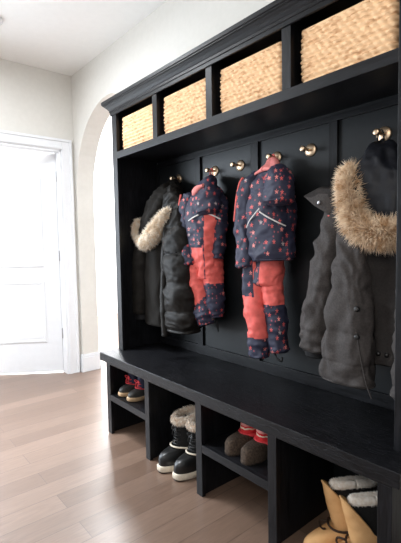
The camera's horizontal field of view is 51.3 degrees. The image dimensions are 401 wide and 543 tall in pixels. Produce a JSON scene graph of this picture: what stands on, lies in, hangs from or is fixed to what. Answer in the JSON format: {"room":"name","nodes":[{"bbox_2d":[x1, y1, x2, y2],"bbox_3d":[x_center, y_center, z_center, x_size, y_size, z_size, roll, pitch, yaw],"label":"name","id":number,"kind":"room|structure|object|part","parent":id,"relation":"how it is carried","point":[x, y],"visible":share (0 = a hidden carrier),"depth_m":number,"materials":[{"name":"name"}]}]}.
{"room":"mudroom","nodes":[
{"label":"mudroom","id":0,"kind":"room"},
{"bbox_2d":[0,58,80,370],"bbox_3d":[-2.910,-0.286,2.440,4.525,2.703,0.110,-4,5,-40],"label":"wall","id":1,"kind":"structure","parent":0,"point":[33,100],"depth_m":3.58,"materials":[{"name":"paint"}]},
{"bbox_2d":[0,153,63,373],"bbox_3d":[-1.694,-0.059,3.816,0.813,2.002,0.058,-1,4,-7],"label":"door","id":2,"kind":"structure","parent":1,"relation":"in","point":[31,330],"depth_m":3.81,"materials":[{"name":"white paint"}]},
{"bbox_3d":[-1.705,-0.473,3.767,0.530,0.880,0.008,-1,4,-7],"label":"panel","id":3,"kind":"part","parent":2,"relation":"part of","materials":[{"name":"white paint"}]},
{"bbox_3d":[-1.690,0.380,3.823,0.530,0.570,0.008,-1,4,-7],"label":"panel","id":4,"kind":"part","parent":2,"relation":"part of","materials":[{"name":"white paint"}]},
{"bbox_2d":[0,130,79,373],"bbox_3d":[-1.574,-0.095,3.556,1.016,2.128,0.132,-4,5,-40],"label":"trim","id":5,"kind":"structure","parent":1,"relation":"attached to","point":[62,148],"depth_m":3.79,"materials":[{"name":"white paint"}]},
{"bbox_2d":[0,147,117,315],"bbox_3d":[-2.364,-0.561,6.507,3.800,2.703,0.100,-4,5,-40],"label":"wall","id":6,"kind":"structure","parent":0,"point":[104,216],"depth_m":7.06,"materials":[{"name":"paint"}]},
{"bbox_2d":[0,0,166,155],"bbox_3d":[-1.025,-1.686,2.152,7.200,0.060,8.400,-4,5,-40],"label":"ceiling","id":7,"kind":"structure","parent":0,"point":[58,36],"depth_m":2.95,"materials":[{"name":"paint"}]},
{"bbox_2d":[0,313,330,542],"bbox_3d":[-0.976,1.071,2.332,7.200,0.060,8.400,-4,5,-40],"label":"floor","id":8,"kind":"structure","parent":0,"point":[65,477],"depth_m":2.05,"materials":[{"name":"brown wood"}]},
{"bbox_2d":[157,404,194,473],"bbox_3d":[-0.110,0.883,2.233,0.287,0.296,0.168,-4,5,-37],"label":"boot","id":9,"kind":"object","parent":8,"relation":"on","point":[167,457],"visible":0.66,"depth_m":2.20,"materials":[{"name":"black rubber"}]},
{"bbox_2d":[172,412,196,481],"bbox_3d":[-0.024,0.886,2.160,0.290,0.297,0.165,-4,5,-42],"label":"boot","id":10,"kind":"object","parent":8,"relation":"on","point":[185,465],"visible":0.35,"depth_m":2.10,"materials":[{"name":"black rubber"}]},
{"bbox_2d":[100,0,400,542],"bbox_3d":[0.129,0.010,2.012,0.447,2.058,1.918,-4,5,-40],"label":"hall tree","id":11,"kind":"object","parent":8,"relation":"on","point":[317,428],"visible":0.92,"depth_m":1.88,"materials":[{"name":"black wood"}]},
{"bbox_2d":[118,373,137,396],"bbox_3d":[-0.435,0.675,2.606,0.185,0.175,0.084,-5,5,-44],"label":"boot","id":12,"kind":"object","parent":11,"relation":"on","point":[125,389],"visible":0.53,"depth_m":2.57,"materials":[{"name":"rubber"}]},
{"bbox_3d":[-0.423,0.791,2.447,0.020,0.037,0.393,-4,5,-40],"label":"shelf rail","id":13,"kind":"part","parent":11,"relation":"part of","materials":[{"name":"black wood"}]},
{"bbox_2d":[114,391,144,410],"bbox_3d":[-0.272,0.772,2.581,0.385,0.021,0.428,-4,5,-40],"label":"shoe shelf","id":14,"kind":"object","parent":11,"relation":"attached to","point":[122,401],"depth_m":2.46,"materials":[{"name":"black wood"}]},
{"bbox_2d":[127,377,144,401],"bbox_3d":[-0.363,0.679,2.517,0.084,0.175,0.185,3,5,44],"label":"boot","id":15,"kind":"object","parent":11,"relation":"on","point":[137,394],"visible":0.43,"depth_m":2.48,"materials":[{"name":"rubber"}]},
{"bbox_2d":[122,104,152,148],"bbox_3d":[-0.268,-0.836,2.499,0.272,0.202,0.373,-4,5,-40],"label":"storage basket","id":16,"kind":"object","parent":11,"relation":"on","point":[137,126],"visible":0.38,"depth_m":2.41,"materials":[{"name":"beige wicker"}]},
{"bbox_3d":[-0.402,-0.260,2.732,0.300,1.502,0.020,-4,5,-40],"label":"panel","id":17,"kind":"part","parent":11,"relation":"part of","materials":[{"name":"black wood"}]},
{"bbox_2d":[130,176,176,326],"bbox_3d":[-0.275,-0.125,2.581,0.270,0.928,0.485,-4,5,-40],"label":"parka","id":18,"kind":"object","parent":11,"relation":"hanging from","point":[146,231],"visible":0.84,"depth_m":2.56,"materials":[{"name":"black fabric"}]},
{"bbox_2d":[130,180,171,251],"bbox_3d":[-0.279,-0.339,2.565,0.267,0.451,0.481,-4,5,-40],"label":"hood","id":19,"kind":"object","parent":18,"relation":"attached to","point":[146,231],"depth_m":2.50,"materials":[{"name":"beige fur"}]},
{"bbox_2d":[160,176,201,336],"bbox_3d":[-0.140,-0.103,2.426,0.210,0.960,0.408,-3,4,-31],"label":"puffer jacket","id":20,"kind":"object","parent":11,"relation":"hanging from","point":[177,300],"visible":0.8,"depth_m":2.31,"materials":[{"name":"black fabric"}]},
{"bbox_2d":[162,179,182,208],"bbox_3d":[-0.157,-0.439,2.494,0.155,0.252,0.230,-4,5,-40],"label":"hood","id":21,"kind":"object","parent":20,"relation":"attached to","point":[171,198],"depth_m":2.44,"materials":[{"name":"black fabric"}]},
{"bbox_2d":[163,78,205,133],"bbox_3d":[0.015,-0.819,2.162,0.272,0.202,0.373,-4,5,-40],"label":"storage basket","id":22,"kind":"object","parent":11,"relation":"on","point":[186,106],"visible":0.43,"depth_m":2.07,"materials":[{"name":"beige wicker"}]},
{"bbox_2d":[178,168,228,331],"bbox_3d":[0.011,-0.124,2.287,0.207,0.898,0.341,-4,5,-40],"label":"snowsuit","id":23,"kind":"object","parent":11,"relation":"hanging from","point":[203,211],"visible":0.98,"depth_m":2.22,"materials":[{"name":"pink fabric"}]},
{"bbox_3d":[-0.001,0.094,2.312,0.130,0.422,0.186,-4,5,-40],"label":"leg","id":24,"kind":"part","parent":23,"relation":"part of","materials":[{"name":"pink fabric"}]},
{"bbox_2d":[192,174,221,215],"bbox_3d":[0.045,-0.413,2.216,0.202,0.241,0.212,-4,5,-40],"label":"hood","id":25,"kind":"object","parent":23,"relation":"attached to","point":[206,196],"depth_m":2.14,"materials":[{"name":"fabric"}]},
{"bbox_3d":[0.073,0.067,2.276,0.122,0.365,0.136,-4,5,-40],"label":"leg","id":26,"kind":"part","parent":23,"relation":"part of","materials":[{"name":"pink fabric"}]},
{"bbox_3d":[0.140,-0.975,1.972,0.365,0.086,1.918,-4,5,-40],"label":"crown moulding","id":27,"kind":"part","parent":11,"relation":"part of","materials":[{"name":"black wood"}]},
{"bbox_3d":[0.141,0.825,1.776,0.020,0.037,0.398,-4,5,-40],"label":"shelf rail","id":28,"kind":"part","parent":11,"relation":"part of","materials":[{"name":"black wood"}]},
{"bbox_2d":[205,428,267,477],"bbox_3d":[0.296,0.806,1.905,0.385,0.021,0.420,-4,5,-40],"label":"shoe shelf","id":29,"kind":"object","parent":11,"relation":"attached to","point":[216,442],"depth_m":1.86,"materials":[{"name":"black wood"}]},
{"bbox_2d":[225,423,255,455],"bbox_3d":[0.192,0.705,1.889,0.211,0.185,0.102,-4,5,-40],"label":"boot","id":30,"kind":"object","parent":11,"relation":"on","point":[237,440],"visible":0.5,"depth_m":1.84,"materials":[{"name":"brown fabric"}]},
{"bbox_3d":[0.226,0.687,1.917,0.095,0.154,0.081,-4,5,-40],"label":"knit leg","id":31,"kind":"part","parent":30,"relation":"part of","materials":[{"name":"red fabric"}]},
{"bbox_2d":[220,41,281,112],"bbox_3d":[0.297,-0.802,1.825,0.272,0.202,0.373,-4,5,-40],"label":"storage basket","id":32,"kind":"object","parent":11,"relation":"on","point":[257,76],"visible":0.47,"depth_m":1.72,"materials":[{"name":"beige wicker"}]},
{"bbox_2d":[241,429,267,465],"bbox_3d":[0.255,0.709,1.808,0.210,0.185,0.102,-5,5,-44],"label":"boot","id":33,"kind":"object","parent":11,"relation":"on","point":[255,451],"visible":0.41,"depth_m":1.76,"materials":[{"name":"brown fabric"}]},
{"bbox_3d":[0.288,0.691,1.839,0.095,0.154,0.082,-5,5,-44],"label":"knit leg","id":34,"kind":"part","parent":33,"relation":"part of","materials":[{"name":"red fabric"}]},
{"bbox_3d":[0.047,-0.681,1.909,0.020,0.041,1.718,-4,5,-40],"label":"shelf rail","id":35,"kind":"part","parent":11,"relation":"part of","materials":[{"name":"black wood"}]},
{"bbox_2d":[124,64,398,162],"bbox_3d":[0.170,-0.697,2.011,0.300,0.027,1.784,-4,5,-40],"label":"cubby shelf","id":36,"kind":"object","parent":11,"relation":"attached to","point":[380,85],"depth_m":1.81,"materials":[{"name":"black wood"}]},
{"bbox_2d":[233,154,297,268],"bbox_3d":[0.313,-0.282,1.892,0.207,0.549,0.402,-3,4,-24],"label":"jacket","id":37,"kind":"object","parent":11,"relation":"hanging from","point":[265,210],"visible":0.99,"depth_m":1.83,"materials":[{"name":"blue fabric"}]},
{"bbox_2d":[254,157,294,205],"bbox_3d":[0.312,-0.405,1.839,0.218,0.243,0.294,-4,5,-40],"label":"hood","id":38,"kind":"object","parent":37,"relation":"attached to","point":[274,182],"depth_m":1.73,"materials":[{"name":"fabric"}]},
{"bbox_2d":[242,261,289,361],"bbox_3d":[0.310,0.097,1.978,0.239,0.630,0.140,1,4,33],"label":"trousers","id":39,"kind":"object","parent":11,"relation":"hanging from","point":[265,313],"visible":0.76,"depth_m":1.93,"materials":[{"name":"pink fabric"}]},
{"bbox_3d":[0.269,0.165,2.003,0.124,0.492,0.149,-4,5,-40],"label":"leg","id":40,"kind":"part","parent":39,"relation":"part of","materials":[{"name":"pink fabric"}]},
{"bbox_3d":[0.310,-0.071,1.964,0.127,0.292,0.182,-4,5,-40],"label":"seat","id":41,"kind":"part","parent":39,"relation":"part of","materials":[{"name":"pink fabric"}]},
{"bbox_3d":[0.349,0.150,1.953,0.116,0.459,0.148,-4,5,-40],"label":"leg","id":42,"kind":"part","parent":39,"relation":"part of","materials":[{"name":"pink fabric"}]},
{"bbox_3d":[0.301,0.489,2.180,0.013,0.055,1.784,-4,5,-40],"label":"panel rail","id":43,"kind":"part","parent":11,"relation":"part of","materials":[{"name":"black wood"}]},
{"bbox_3d":[0.280,-0.665,2.105,0.013,0.025,1.784,-4,5,-40],"label":"panel rail","id":44,"kind":"part","parent":11,"relation":"part of","materials":[{"name":"black wood"}]},
{"bbox_3d":[0.294,-0.233,2.139,0.004,1.502,1.784,-4,5,-40],"label":"panel","id":45,"kind":"part","parent":11,"relation":"part of","materials":[{"name":"black wood"}]},
{"bbox_3d":[0.451,-0.540,1.834,0.020,0.024,0.024,-4,5,-40],"label":"peg knob","id":46,"kind":"part","parent":11,"relation":"part of","materials":[{"name":"gold metal"}]},
{"bbox_2d":[299,129,397,398],"bbox_3d":[0.622,-0.050,1.525,0.315,0.975,0.527,-2,4,-20],"label":"parka","id":47,"kind":"object","parent":11,"relation":"hanging from","point":[347,320],"visible":0.97,"depth_m":1.48,"materials":[{"name":"grey fabric"}]},
{"bbox_3d":[0.553,0.084,1.551,0.154,0.660,0.215,-4,5,-40],"label":"panel","id":48,"kind":"part","parent":47,"relation":"part of","materials":[{"name":"fabric"}]},
{"bbox_2d":[330,138,397,257],"bbox_3d":[0.632,-0.269,1.460,0.284,0.441,0.370,-4,5,-40],"label":"hood","id":49,"kind":"object","parent":47,"relation":"attached to","point":[363,197],"depth_m":1.45,"materials":[{"name":"beige fur"}]},
{"bbox_3d":[0.725,0.132,1.388,0.174,0.609,0.159,-4,5,-40],"label":"panel","id":50,"kind":"part","parent":47,"relation":"part of","materials":[{"name":"fabric"}]},
{"bbox_2d":[300,0,399,82],"bbox_3d":[0.580,-0.785,1.489,0.272,0.202,0.373,-4,5,-40],"label":"storage basket","id":51,"kind":"object","parent":11,"relation":"on","point":[367,29],"visible":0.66,"depth_m":1.39,"materials":[{"name":"beige wicker"}]},
{"bbox_3d":[0.667,-0.527,1.577,0.020,0.024,0.024,-4,5,-40],"label":"peg knob","id":52,"kind":"part","parent":11,"relation":"part of","materials":[{"name":"gold metal"}]},
{"bbox_2d":[303,475,377,542],"bbox_3d":[0.524,0.917,1.565,0.301,0.293,0.108,-1,4,-6],"label":"boot","id":53,"kind":"object","parent":8,"relation":"on","point":[327,532],"visible":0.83,"depth_m":1.54,"materials":[{"name":"tan leather"},{"name":"cream fleece"},{"name":"rubber"}]},
{"bbox_2d":[335,490,376,542],"bbox_3d":[0.557,0.923,1.466,0.300,0.294,0.108,-1,4,-4],"label":"boot","id":54,"kind":"object","parent":8,"relation":"on","point":[359,509],"visible":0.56,"depth_m":1.44,"materials":[{"name":"tan leather"},{"name":"grey fleece lining"},{"name":"black fabric laces"}]},
{"bbox_2d":[71,0,274,353],"bbox_3d":[0.662,-0.310,1.823,0.162,2.703,5.622,-4,5,-40],"label":"wall","id":55,"kind":"structure","parent":0,"point":[176,27],"depth_m":3.21,"materials":[{"name":"paint"}]},
{"bbox_2d":[80,351,100,371],"bbox_3d":[-1.042,0.853,3.960,0.187,0.165,0.050,-4,5,-40],"label":"baseboard","id":56,"kind":"structure","parent":55,"relation":"attached to","point":[91,361],"depth_m":3.93,"materials":[{"name":"white paint"}]}
]}

